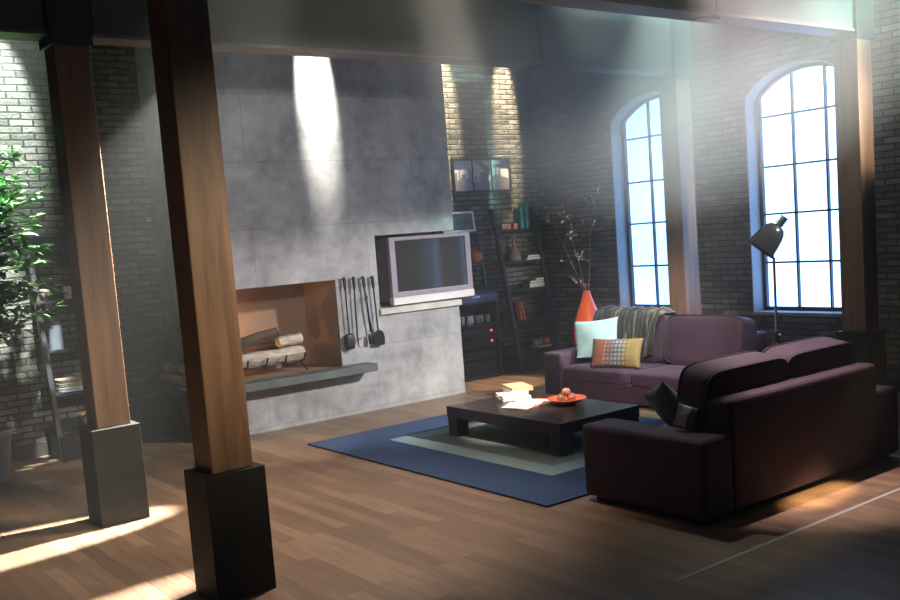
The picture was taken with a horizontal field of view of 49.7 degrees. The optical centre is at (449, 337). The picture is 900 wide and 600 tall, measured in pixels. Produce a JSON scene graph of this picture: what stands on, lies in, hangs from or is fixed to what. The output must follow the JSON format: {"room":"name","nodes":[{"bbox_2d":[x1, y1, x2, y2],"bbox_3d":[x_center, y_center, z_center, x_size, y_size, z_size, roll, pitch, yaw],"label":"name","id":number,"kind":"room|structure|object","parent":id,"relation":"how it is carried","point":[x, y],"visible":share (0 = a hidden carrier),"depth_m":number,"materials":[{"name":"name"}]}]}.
{"room":"living room","nodes":[
{"label":"living room","id":0,"kind":"room"},
{"bbox_2d":[0,39,547,447],"bbox_3d":[-3.187,-1.414,8.526,11.400,4.700,0.250,-9,7,-36],"label":"wall","id":1,"kind":"structure","parent":0,"point":[489,110],"depth_m":8.63,"materials":[{"name":"brick"}]},
{"bbox_2d":[11,420,169,461],"bbox_3d":[-5.022,1.188,7.097,6.150,0.110,0.025,-9,7,-36],"label":"baseboard","id":2,"kind":"structure","parent":1,"relation":"attached to","point":[40,449],"depth_m":8.26,"materials":[{"name":"grey wood"}]},
{"bbox_2d":[450,157,511,193],"bbox_3d":[0.361,-1.839,11.003,0.850,0.390,0.030,-9,7,-36],"label":"framed picture","id":3,"kind":"object","parent":1,"relation":"attached to","point":[468,175],"visible":1,"depth_m":10.99,"materials":[{"name":"black metal"}]},
{"bbox_2d":[454,160,472,190],"bbox_3d":[0.146,-1.807,10.846,0.256,0.334,0.008,-9,7,-36],"label":"print","id":4,"kind":"object","parent":3,"relation":"attached to","point":[463,169],"depth_m":10.85},
{"bbox_2d":[472,160,491,189],"bbox_3d":[0.360,-1.839,11.005,0.266,0.334,0.010,-9,7,-36],"label":"print","id":5,"kind":"object","parent":3,"relation":"attached to","point":[481,169],"depth_m":11.00},
{"bbox_2d":[491,160,509,189],"bbox_3d":[0.574,-1.872,11.165,0.256,0.334,0.010,-9,7,-36],"label":"print","id":6,"kind":"object","parent":3,"relation":"attached to","point":[500,169],"depth_m":11.17},
{"bbox_2d":[0,369,899,599],"bbox_3d":[0.315,1.181,4.368,11.400,0.100,11.500,-9,7,-36],"label":"floor","id":7,"kind":"structure","parent":0,"point":[344,527],"depth_m":5.16,"materials":[{"name":"brown wood"}]},
{"bbox_2d":[0,145,69,484],"bbox_3d":[-3.545,-0.236,7.140,1.575,2.706,1.213,-9,7,-36],"label":"ficus tree","id":8,"kind":"object","parent":7,"relation":"on","point":[7,293],"visible":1,"depth_m":7.28,"materials":[{"name":"green plant"}]},
{"bbox_2d":[25,235,83,460],"bbox_3d":[-3.136,0.046,8.219,0.600,1.860,0.406,-9,7,-36],"label":"shelf","id":9,"kind":"object","parent":7,"relation":"on","point":[64,438],"visible":0.36,"depth_m":8.06,"materials":[{"name":"black wood"}]},
{"bbox_2d":[39,289,49,300],"bbox_3d":[-3.370,-0.358,8.095,0.084,0.100,0.084,-9,7,-36],"label":"glass tumbler","id":10,"kind":"object","parent":9,"relation":"on","point":[43,297],"visible":0.65,"depth_m":8.07,"materials":[{"name":"clear glass"}]},
{"bbox_2d":[46,320,63,349],"bbox_3d":[-3.291,-0.023,8.108,0.116,0.240,0.116,-9,7,-36],"label":"canister","id":11,"kind":"object","parent":9,"relation":"on","point":[55,337],"visible":0.94,"depth_m":8.07,"materials":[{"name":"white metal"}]},
{"bbox_2d":[63,286,71,298],"bbox_3d":[-3.213,-0.386,8.174,0.064,0.115,0.064,-9,7,-36],"label":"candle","id":12,"kind":"object","parent":9,"relation":"on","point":[67,289],"visible":0.95,"depth_m":8.15,"materials":[{"name":"beige wax"}]},
{"bbox_2d":[56,385,82,392],"bbox_3d":[-3.156,0.418,8.209,0.305,0.045,0.204,-9,7,-36],"label":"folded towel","id":13,"kind":"object","parent":9,"relation":"on","point":[78,387],"visible":0.56,"depth_m":8.10,"materials":[{"name":"grey fabric"}]},
{"bbox_2d":[55,381,82,386],"bbox_3d":[-3.159,0.377,8.204,0.305,0.035,0.204,-9,7,-36],"label":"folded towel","id":14,"kind":"object","parent":13,"relation":"on","point":[75,383],"visible":0.49,"depth_m":8.10,"materials":[{"name":"beige fabric"}]},
{"bbox_2d":[55,375,81,382],"bbox_3d":[-3.162,0.344,8.201,0.305,0.030,0.204,-9,7,-36],"label":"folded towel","id":15,"kind":"object","parent":14,"relation":"on","point":[78,377],"visible":0.66,"depth_m":8.11,"materials":[{"name":"beige fabric"}]},
{"bbox_2d":[77,411,86,425],"bbox_3d":[-3.089,0.685,8.202,0.097,0.138,0.104,-6,6,-14],"label":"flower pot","id":16,"kind":"object","parent":9,"relation":"on","point":[82,420],"visible":0.75,"depth_m":8.17,"materials":[{"name":"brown ceramic"}]},
{"bbox_2d":[38,0,149,527],"bbox_3d":[-2.198,-0.666,5.887,0.296,3.620,0.266,-9,7,-36],"label":"wooden post","id":17,"kind":"object","parent":7,"relation":"on","point":[110,442],"visible":1,"depth_m":5.84,"materials":[{"name":"wood"}]},
{"bbox_2d":[0,0,47,40],"bbox_3d":[-4.079,-1.844,4.411,4.200,0.696,0.200,-9,7,-36],"label":"ceiling beam","id":18,"kind":"structure","parent":17,"relation":"attached to","point":[22,20],"depth_m":5.54,"materials":[{"name":"paint"}]},
{"bbox_2d":[89,0,672,75],"bbox_3d":[-0.127,-2.444,7.362,5.228,0.708,0.208,-9,7,-36],"label":"ceiling beam","id":19,"kind":"structure","parent":17,"relation":"attached to","point":[485,33],"depth_m":7.23,"materials":[{"name":"paint"}]},
{"bbox_2d":[147,0,275,599],"bbox_3d":[-1.156,-0.594,4.458,0.296,3.620,0.266,-9,7,-36],"label":"wooden post","id":20,"kind":"object","parent":7,"relation":"on","point":[227,496],"visible":1,"depth_m":4.43,"materials":[{"name":"wood"}]},
{"bbox_2d":[134,47,465,435],"bbox_3d":[-1.369,-1.607,9.070,2.945,4.700,1.045,-9,7,-36],"label":"fireplace","id":21,"kind":"object","parent":7,"relation":"on","point":[324,159],"depth_m":8.96,"materials":[{"name":"concrete"}]},
{"bbox_2d":[160,372,185,386],"bbox_3d":[-2.418,0.363,8.559,0.114,0.099,0.466,-8,7,-34],"label":"log","id":22,"kind":"object","parent":21,"relation":"on","point":[168,377],"visible":0.89,"depth_m":8.47,"materials":[{"name":"brown wood"}]},
{"bbox_2d":[162,362,184,373],"bbox_3d":[-2.409,0.261,8.537,0.111,0.092,0.406,-9,8,-37],"label":"log","id":23,"kind":"object","parent":22,"relation":"on","point":[167,366],"visible":0.93,"depth_m":8.49,"materials":[{"name":"brown wood"}]},
{"bbox_2d":[242,345,290,353],"bbox_3d":[-1.817,0.168,8.936,0.746,0.134,0.158,-8,7,-34],"label":"log","id":24,"kind":"object","parent":21,"relation":"on","point":[270,347],"visible":0.12,"depth_m":8.96,"materials":[{"name":"brown wood"}]},
{"bbox_2d":[260,333,293,344],"bbox_3d":[-1.661,0.014,9.100,0.431,0.115,0.115,-8,7,-33],"label":"log","id":25,"kind":"object","parent":24,"relation":"on","point":[273,340],"visible":0.18,"depth_m":9.08,"materials":[{"name":"brown wood"}]},
{"bbox_2d":[242,346,305,367],"bbox_3d":[-1.680,0.180,8.806,0.806,0.137,0.151,-9,8,-39],"label":"log","id":26,"kind":"object","parent":21,"relation":"on","point":[258,358],"visible":0.67,"depth_m":8.80,"materials":[{"name":"brown wood"}]},
{"bbox_2d":[240,327,279,349],"bbox_3d":[-1.804,0.030,8.806,0.575,0.194,0.120,-10,8,-43],"label":"log","id":27,"kind":"object","parent":26,"relation":"on","point":[260,337],"visible":0.59,"depth_m":8.84,"materials":[{"name":"brown wood"}]},
{"bbox_2d":[275,332,303,347],"bbox_3d":[-1.480,0.019,8.925,0.106,0.110,0.270,1,8,43],"label":"log","id":28,"kind":"object","parent":26,"relation":"on","point":[290,339],"visible":1,"depth_m":8.90,"materials":[{"name":"brown wood"}]},
{"bbox_2d":[341,277,354,349],"bbox_3d":[-0.952,-0.226,9.001,0.100,0.672,0.072,-9,7,-36],"label":"shovel","id":29,"kind":"object","parent":21,"relation":"hanging from","point":[349,338],"visible":1,"depth_m":8.99,"materials":[{"name":"black metal"}]},
{"bbox_2d":[351,276,361,346],"bbox_3d":[-0.874,-0.241,9.061,0.065,0.661,0.050,-3,6,15],"label":"fireplace poker","id":30,"kind":"object","parent":21,"relation":"hanging from","point":[353,277],"visible":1,"depth_m":9.04,"materials":[{"name":"black metal"}]},
{"bbox_2d":[360,276,372,343],"bbox_3d":[-0.781,-0.259,9.132,0.068,0.646,0.066,-9,7,-36],"label":"tongs","id":31,"kind":"object","parent":21,"relation":"hanging from","point":[370,336],"visible":1,"depth_m":9.12,"materials":[{"name":"black metal"}]},
{"bbox_2d":[369,276,384,345],"bbox_3d":[-0.700,-0.259,9.196,0.124,0.661,0.062,-9,7,-36],"label":"shovel","id":32,"kind":"object","parent":21,"relation":"hanging from","point":[379,338],"visible":1,"depth_m":9.18,"materials":[{"name":"black metal"}]},
{"bbox_2d":[375,232,474,304],"bbox_3d":[-0.277,-0.700,9.827,1.000,0.668,0.372,-9,7,-36],"label":"television","id":33,"kind":"object","parent":21,"relation":"on","point":[434,267],"visible":0.98,"depth_m":9.63,"materials":[{"name":"silver metal"}]},
{"bbox_2d":[432,228,504,381],"bbox_3d":[0.201,-0.371,10.770,0.670,1.660,0.308,-9,7,-36],"label":"rack","id":34,"kind":"object","parent":7,"relation":"on","point":[484,301],"visible":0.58,"depth_m":10.88,"materials":[{"name":"black wood"}]},
{"bbox_2d":[442,211,475,233],"bbox_3d":[0.089,-1.279,10.759,0.450,0.229,0.056,-9,7,-36],"label":"framed picture","id":35,"kind":"object","parent":34,"relation":"on","point":[463,221],"visible":0.7,"depth_m":10.80},
{"bbox_2d":[448,213,472,230],"bbox_3d":[0.087,-1.279,10.762,0.402,0.186,0.006,-9,-1,-36],"label":"print","id":36,"kind":"object","parent":35,"relation":"attached to","point":[461,221],"depth_m":10.80},
{"bbox_2d":[460,317,464,325],"bbox_3d":[0.133,-0.179,10.682,0.060,0.096,0.060,-9,7,-36],"label":"drinking glass","id":37,"kind":"object","parent":34,"relation":"on","point":[462,318],"visible":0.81,"depth_m":10.66,"materials":[{"name":"clear glass"}]},
{"bbox_2d":[466,316,470,324],"bbox_3d":[0.206,-0.186,10.700,0.060,0.096,0.060,-9,7,-36],"label":"drinking glass","id":38,"kind":"object","parent":34,"relation":"on","point":[468,318],"visible":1,"depth_m":10.68,"materials":[{"name":"glass"}]},
{"bbox_2d":[471,250,482,262],"bbox_3d":[0.296,-0.908,10.870,0.140,0.148,0.140,-9,7,-36],"label":"round vase","id":39,"kind":"object","parent":34,"relation":"on","point":[476,256],"visible":0.96,"depth_m":10.82,"materials":[{"name":"orange ceramic"}]},
{"bbox_2d":[461,325,494,337],"bbox_3d":[0.227,-0.066,10.798,0.540,0.085,0.238,-9,7,-36],"label":"stereo component","id":40,"kind":"object","parent":34,"relation":"on","point":[487,329],"visible":0.58,"depth_m":10.74,"materials":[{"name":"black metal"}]},
{"bbox_2d":[475,315,480,323],"bbox_3d":[0.310,-0.202,10.777,0.060,0.096,0.060,-9,7,-36],"label":"drinking glass","id":41,"kind":"object","parent":34,"relation":"on","point":[477,317],"visible":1,"depth_m":10.75,"materials":[{"name":"clear glass"}]},
{"bbox_2d":[462,336,495,348],"bbox_3d":[0.236,0.048,10.810,0.540,0.085,0.238,-9,7,-36],"label":"stereo component","id":42,"kind":"object","parent":34,"relation":"on","point":[487,340],"visible":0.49,"depth_m":10.74,"materials":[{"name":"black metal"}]},
{"bbox_2d":[463,346,496,359],"bbox_3d":[0.245,0.170,10.823,0.540,0.080,0.238,-9,7,-36],"label":"stereo component","id":43,"kind":"object","parent":34,"relation":"on","point":[473,353],"visible":0.46,"depth_m":10.77,"materials":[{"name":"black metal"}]},
{"bbox_2d":[463,357,497,376],"bbox_3d":[0.256,0.324,10.839,0.540,0.150,0.238,-9,7,-36],"label":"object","id":44,"kind":"object","parent":34,"relation":"on","point":[484,365],"visible":0.52,"depth_m":10.78,"materials":[{"name":"black metal"}]},
{"bbox_2d":[479,314,483,322],"bbox_3d":[0.347,-0.212,10.842,0.060,0.096,0.060,-9,7,-36],"label":"drinking glass","id":45,"kind":"object","parent":34,"relation":"on","point":[481,315],"visible":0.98,"depth_m":10.82,"materials":[{"name":"clear glass"}]},
{"bbox_2d":[485,314,489,322],"bbox_3d":[0.421,-0.220,10.860,0.060,0.096,0.060,-9,7,-36],"label":"drinking glass","id":46,"kind":"object","parent":34,"relation":"on","point":[487,316],"visible":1,"depth_m":10.84,"materials":[{"name":"clear glass"}]},
{"bbox_2d":[307,414,665,507],"bbox_3d":[0.593,0.781,7.416,2.240,0.013,2.860,-9,7,-36],"label":"area rug","id":47,"kind":"object","parent":7,"relation":"on","point":[514,463],"visible":0.5,"depth_m":7.02,"materials":[{"name":"blue carpet"}]},
{"bbox_2d":[446,391,638,456],"bbox_3d":[0.694,0.639,7.504,0.810,0.236,1.310,-9,7,-36],"label":"coffee table","id":48,"kind":"object","parent":47,"relation":"on","point":[556,420],"visible":0.73,"depth_m":7.19,"materials":[{"name":"brown wood"}]},
{"bbox_2d":[496,392,530,401],"bbox_3d":[0.514,0.473,7.930,0.230,0.030,0.302,-5,6,-9],"label":"book","id":49,"kind":"object","parent":48,"relation":"on","point":[524,396],"visible":0.7,"depth_m":7.79,"materials":[{"name":"white paper"}]},
{"bbox_2d":[497,390,528,396],"bbox_3d":[0.506,0.450,7.836,0.255,0.031,0.032,-5,6,-11],"label":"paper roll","id":50,"kind":"object","parent":49,"relation":"on","point":[523,391],"visible":1,"depth_m":7.82,"materials":[{"name":"white paper"}]},
{"bbox_3d":[0.538,0.439,8.009,0.200,0.016,0.262,-4,6,3],"label":"book","id":51,"kind":"object","parent":49,"relation":"on","visible":0},
{"bbox_2d":[502,382,532,391],"bbox_3d":[0.556,0.407,8.046,0.180,0.034,0.272,-6,6,-15],"label":"book","id":52,"kind":"object","parent":51,"relation":"on","point":[518,386],"visible":0.96,"depth_m":7.98,"materials":[{"name":"beige paper"}]},
{"bbox_2d":[519,398,550,410],"bbox_3d":[0.633,0.515,7.568,0.213,0.005,0.492,0,8,38],"label":"folder","id":53,"kind":"object","parent":48,"relation":"on","point":[536,398],"visible":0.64,"depth_m":7.48,"materials":[{"name":"paper"}]},
{"bbox_2d":[501,398,548,408],"bbox_3d":[0.598,0.506,7.563,0.240,0.017,0.380,0,7,36],"label":"open magazine","id":54,"kind":"object","parent":53,"relation":"on","point":[526,403],"visible":0.95,"depth_m":7.51,"materials":[{"name":"white paper"}]},
{"bbox_2d":[547,394,586,404],"bbox_3d":[0.898,0.482,7.469,0.304,0.050,0.304,-9,7,-36],"label":"fruit bowl","id":55,"kind":"object","parent":48,"relation":"on","point":[579,397],"visible":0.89,"depth_m":7.43,"materials":[{"name":"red ceramic"}]},
{"bbox_2d":[557,395,564,400],"bbox_3d":[0.850,0.461,7.444,0.066,0.067,0.066,-9,7,-36],"label":"apple","id":56,"kind":"object","parent":55,"relation":"in","point":[559,397],"visible":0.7,"depth_m":7.42,"materials":[{"name":"red plant"}]},
{"bbox_2d":[562,388,569,395],"bbox_3d":[0.890,0.409,7.464,0.066,0.067,0.066,-9,7,-36],"label":"apple","id":57,"kind":"object","parent":55,"relation":"in","point":[565,391],"visible":1,"depth_m":7.44,"materials":[{"name":"orange plant"}]},
{"bbox_2d":[568,394,575,400],"bbox_3d":[0.932,0.456,7.431,0.066,0.067,0.066,-9,7,-36],"label":"apple","id":58,"kind":"object","parent":55,"relation":"in","point":[571,397],"visible":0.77,"depth_m":7.41,"materials":[{"name":"red plant"}]},
{"bbox_2d":[489,207,561,372],"bbox_3d":[0.884,-0.570,11.221,0.650,1.860,0.406,-9,7,-36],"label":"shelf","id":59,"kind":"object","parent":7,"relation":"on","point":[516,357],"visible":0.73,"depth_m":11.15,"materials":[{"name":"black wood"}]},
{"bbox_2d":[498,224,510,229],"bbox_3d":[0.616,-1.269,11.125,0.130,0.062,0.106,-9,7,-36],"label":"box","id":60,"kind":"object","parent":59,"relation":"on","point":[500,226],"visible":1,"depth_m":11.08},
{"bbox_2d":[511,223,517,228],"bbox_3d":[0.723,-1.286,11.205,0.058,0.062,0.106,-9,7,-36],"label":"box","id":61,"kind":"object","parent":59,"relation":"on","point":[513,225],"visible":0.82,"depth_m":11.16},
{"bbox_2d":[508,234,521,261],"bbox_3d":[0.738,-1.044,11.209,0.170,0.320,0.170,-9,7,-36],"label":"vase","id":62,"kind":"object","parent":59,"relation":"on","point":[514,255],"visible":0.99,"depth_m":11.17,"materials":[{"name":"ceramic"}]},
{"bbox_2d":[512,302,519,320],"bbox_3d":[0.729,-0.305,11.152,0.052,0.213,0.142,-9,7,-36],"label":"book","id":63,"kind":"object","parent":59,"relation":"on","point":[515,305],"visible":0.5,"depth_m":11.10,"materials":[{"name":"brown paper"}]},
{"bbox_2d":[513,208,523,228],"bbox_3d":[0.791,-1.382,11.263,0.044,0.231,0.128,-9,7,-36],"label":"book","id":64,"kind":"object","parent":59,"relation":"on","point":[518,212],"visible":0.8,"depth_m":11.22,"materials":[{"name":"teal paper"}]},
{"bbox_2d":[517,302,522,319],"bbox_3d":[0.760,-0.309,11.175,0.062,0.212,0.142,-9,7,-36],"label":"book","id":65,"kind":"object","parent":59,"relation":"on","point":[518,303],"visible":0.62,"depth_m":11.12,"materials":[{"name":"red paper"}]},
{"bbox_2d":[520,302,525,319],"bbox_3d":[0.794,-0.313,11.200,0.076,0.211,0.142,-9,7,-36],"label":"book","id":66,"kind":"object","parent":59,"relation":"on","point":[521,305],"visible":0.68,"depth_m":11.15,"materials":[{"name":"red paper"}]},
{"bbox_2d":[518,202,528,227],"bbox_3d":[0.852,-1.427,11.306,0.044,0.301,0.128,-9,7,-36],"label":"book","id":67,"kind":"object","parent":59,"relation":"on","point":[524,205],"visible":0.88,"depth_m":11.26,"materials":[{"name":"teal paper"}]},
{"bbox_2d":[522,256,539,259],"bbox_3d":[0.932,-0.928,11.361,0.201,0.030,0.141,-8,7,-32],"label":"book","id":68,"kind":"object","parent":59,"relation":"on","point":[537,257],"visible":0.69,"depth_m":11.29,"materials":[{"name":"paper"}]},
{"bbox_2d":[521,254,538,257],"bbox_3d":[0.933,-0.957,11.354,0.171,0.025,0.141,-8,7,-33],"label":"book","id":69,"kind":"object","parent":68,"relation":"on","point":[531,255],"visible":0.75,"depth_m":11.31,"materials":[{"name":"paper"}]},
{"bbox_2d":[522,282,543,287],"bbox_3d":[0.972,-0.618,11.355,0.221,0.050,0.141,-8,7,-34],"label":"book","id":70,"kind":"object","parent":59,"relation":"on","point":[539,284],"visible":0.91,"depth_m":11.29,"materials":[{"name":"paper"}]},
{"bbox_2d":[523,279,543,282],"bbox_3d":[0.969,-0.659,11.351,0.201,0.030,0.141,-9,7,-35],"label":"book","id":71,"kind":"object","parent":70,"relation":"on","point":[541,280],"visible":0.9,"depth_m":11.29,"materials":[{"name":"paper"}]},
{"bbox_2d":[528,277,543,279],"bbox_3d":[1.004,-0.690,11.364,0.121,0.022,0.141,-9,7,-36],"label":"book","id":72,"kind":"object","parent":71,"relation":"on","point":[535,278],"visible":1,"depth_m":11.33,"materials":[{"name":"paper"}]},
{"bbox_2d":[529,343,551,347],"bbox_3d":[1.060,0.091,11.357,0.250,0.022,0.170,-9,7,-36],"label":"tray","id":73,"kind":"object","parent":59,"relation":"on","point":[543,344],"visible":0.94,"depth_m":11.29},
{"bbox_2d":[532,338,538,345],"bbox_3d":[0.994,0.048,11.293,0.082,0.085,0.082,-9,7,-36],"label":"apple","id":74,"kind":"object","parent":73,"relation":"on","point":[535,342],"visible":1,"depth_m":11.27,"materials":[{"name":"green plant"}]},
{"bbox_2d":[543,337,549,343],"bbox_3d":[1.129,0.028,11.394,0.082,0.085,0.082,-9,7,-36],"label":"apple","id":75,"kind":"object","parent":73,"relation":"on","point":[546,340],"visible":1,"depth_m":11.36,"materials":[{"name":"red plant"}]},
{"bbox_2d":[573,290,597,346],"bbox_3d":[1.456,-0.031,10.170,0.326,0.925,0.326,-9,7,-36],"label":"floor vase","id":76,"kind":"object","parent":7,"relation":"on","point":[587,308],"visible":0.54,"depth_m":10.07,"materials":[{"name":"orange ceramic"}]},
{"bbox_2d":[544,207,584,290],"bbox_3d":[1.203,-0.701,10.127,0.378,1.380,0.144,-3,6,10],"label":"branch","id":77,"kind":"object","parent":76,"relation":"in","point":[567,234],"visible":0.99,"depth_m":10.08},
{"bbox_2d":[557,205,586,290],"bbox_3d":[1.326,-0.718,10.215,0.236,1.376,0.324,-1,7,31],"label":"branch","id":78,"kind":"object","parent":76,"relation":"in","point":[561,205],"visible":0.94,"depth_m":10.16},
{"bbox_2d":[574,185,599,290],"bbox_3d":[1.444,-0.808,10.163,0.322,1.548,0.153,-6,6,-18],"label":"branch","id":79,"kind":"object","parent":76,"relation":"in","point":[588,284],"visible":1,"depth_m":10.12,"materials":[{"name":"brown plant"}]},
{"bbox_2d":[543,314,767,405],"bbox_3d":[1.869,0.178,8.662,0.885,0.763,2.140,-9,7,-36],"label":"sofa","id":80,"kind":"object","parent":7,"relation":"on","point":[680,340],"visible":0.59,"depth_m":8.50,"materials":[{"name":"fabric"}]},
{"bbox_2d":[574,317,617,357],"bbox_3d":[1.358,-0.005,9.047,0.477,0.364,0.181,-1,7,31],"label":"throw pillow","id":81,"kind":"object","parent":80,"relation":"on","point":[585,332],"visible":0.62,"depth_m":9.02,"materials":[{"name":"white fabric"}]},
{"bbox_2d":[590,338,642,368],"bbox_3d":[1.486,0.136,8.686,0.504,0.259,0.156,0,8,37],"label":"throw pillow","id":82,"kind":"object","parent":80,"relation":"on","point":[606,352],"visible":1,"depth_m":8.62,"materials":[{"name":"fabric"}]},
{"bbox_2d":[566,361,670,384],"bbox_3d":[1.554,0.303,8.945,0.690,0.137,0.814,-9,7,-36],"label":"seat cushion","id":83,"kind":"object","parent":80,"relation":"on","point":[577,372],"depth_m":8.73,"materials":[{"name":"fabric"}]},
{"bbox_2d":[593,305,677,358],"bbox_3d":[1.767,-0.065,9.123,0.562,0.493,0.796,-9,7,-36],"label":"throw blanket","id":84,"kind":"object","parent":80,"relation":"on","point":[634,322],"visible":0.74,"depth_m":8.87,"materials":[{"name":"grey fabric"}]},
{"bbox_2d":[640,314,670,362],"bbox_3d":[1.750,-0.004,9.078,0.284,0.462,0.820,-9,7,-36],"label":"cushion","id":85,"kind":"object","parent":80,"relation":"on","point":[662,324],"depth_m":8.73,"materials":[{"name":"fabric"}]},
{"bbox_2d":[632,364,686,390],"bbox_3d":[2.047,0.334,8.290,0.690,0.137,0.814,-9,7,-36],"label":"seat cushion","id":86,"kind":"object","parent":80,"relation":"on","point":[643,379],"depth_m":8.26,"materials":[{"name":"fabric"}]},
{"bbox_2d":[665,315,754,363],"bbox_3d":[2.243,0.028,8.423,0.284,0.462,0.820,-9,7,-36],"label":"cushion","id":87,"kind":"object","parent":80,"relation":"on","point":[689,339],"depth_m":8.32,"materials":[{"name":"fabric"}]},
{"bbox_2d":[655,19,700,313],"bbox_3d":[2.159,-1.335,9.146,0.296,3.620,0.266,-9,7,-36],"label":"wooden post","id":88,"kind":"object","parent":7,"relation":"on","point":[674,88],"visible":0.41,"depth_m":9.05,"materials":[{"name":"wood"}]},
{"bbox_2d":[583,336,898,524],"bbox_3d":[1.793,0.453,5.902,1.930,0.803,0.885,-9,7,-36],"label":"sofa","id":89,"kind":"object","parent":7,"relation":"on","point":[781,418],"visible":0.99,"depth_m":5.41,"materials":[{"name":"fabric"}]},
{"bbox_2d":[643,381,676,426],"bbox_3d":[1.316,0.388,5.786,0.219,0.326,0.422,-5,6,-9],"label":"throw pillow","id":90,"kind":"object","parent":89,"relation":"on","point":[662,398],"visible":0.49,"depth_m":5.70,"materials":[{"name":"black fabric"}]},
{"bbox_2d":[673,403,698,428],"bbox_3d":[1.279,0.421,5.271,0.060,0.138,0.141,-10,8,-42],"label":"throw pillow","id":91,"kind":"object","parent":89,"relation":"on","point":[686,415],"visible":1,"depth_m":5.25,"materials":[{"name":"grey fabric"}]},
{"bbox_2d":[676,352,785,430],"bbox_3d":[1.602,0.352,5.534,0.739,0.486,0.284,-9,7,-36],"label":"cushion","id":92,"kind":"object","parent":89,"relation":"on","point":[702,382],"depth_m":5.33,"materials":[{"name":"fabric"}]},
{"bbox_2d":[764,337,852,377],"bbox_3d":[2.171,0.265,5.959,0.739,0.486,0.284,-9,7,-36],"label":"cushion","id":93,"kind":"object","parent":89,"relation":"on","point":[812,355],"depth_m":5.82,"materials":[{"name":"fabric"}]},
{"bbox_2d":[747,214,788,344],"bbox_3d":[2.554,-0.182,7.725,0.290,1.571,0.338,-9,7,-36],"label":"floor lamp","id":94,"kind":"object","parent":7,"relation":"on","point":[769,237],"visible":0.85,"depth_m":7.61,"materials":[{"name":"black metal"}]},
{"bbox_2d":[675,488,899,581],"bbox_3d":[2.582,0.840,5.506,3.960,0.001,0.025,-9,7,-36],"label":"tape","id":95,"kind":"object","parent":7,"relation":"on","point":[897,489],"visible":1,"depth_m":4.80,"materials":[{"name":"fabric"}]},
{"bbox_2d":[829,0,886,384],"bbox_3d":[3.227,-1.266,7.729,0.296,3.620,0.266,-9,7,-36],"label":"wooden post","id":96,"kind":"object","parent":7,"relation":"on","point":[852,60],"visible":0.8,"depth_m":7.67,"materials":[{"name":"wood"}]},
{"bbox_2d":[503,0,854,36],"bbox_3d":[0.928,-2.374,5.943,5.253,0.708,0.208,-9,7,-36],"label":"ceiling beam","id":97,"kind":"structure","parent":96,"relation":"attached to","point":[830,18],"depth_m":6.71,"materials":[{"name":"paint"}]},
{"bbox_2d":[530,0,899,379],"bbox_3d":[3.143,-1.933,8.950,0.300,4.700,6.650,-9,7,-36],"label":"wall","id":98,"kind":"structure","parent":0,"point":[573,112],"depth_m":9.52,"materials":[{"name":"brick"}]},
{"bbox_2d":[610,91,701,313],"bbox_3d":[2.237,-1.418,10.247,0.288,2.286,1.120,-9,7,-36],"label":"window","id":99,"kind":"structure","parent":98,"relation":"in","point":[635,129],"depth_m":10.54,"materials":[{"name":"glass"}]},
{"bbox_2d":[744,59,841,316],"bbox_3d":[3.274,-1.351,8.870,0.288,2.286,1.120,-9,7,-36],"label":"window","id":100,"kind":"structure","parent":98,"relation":"in","point":[790,126],"depth_m":9.03,"materials":[{"name":"glass"}]},
{"bbox_2d":[887,379,899,391],"bbox_3d":[3.193,0.368,9.087,0.020,0.100,6.630,-9,7,-36],"label":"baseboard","id":101,"kind":"structure","parent":98,"relation":"attached to","point":[890,382],"depth_m":8.28,"materials":[{"name":"black wood"}]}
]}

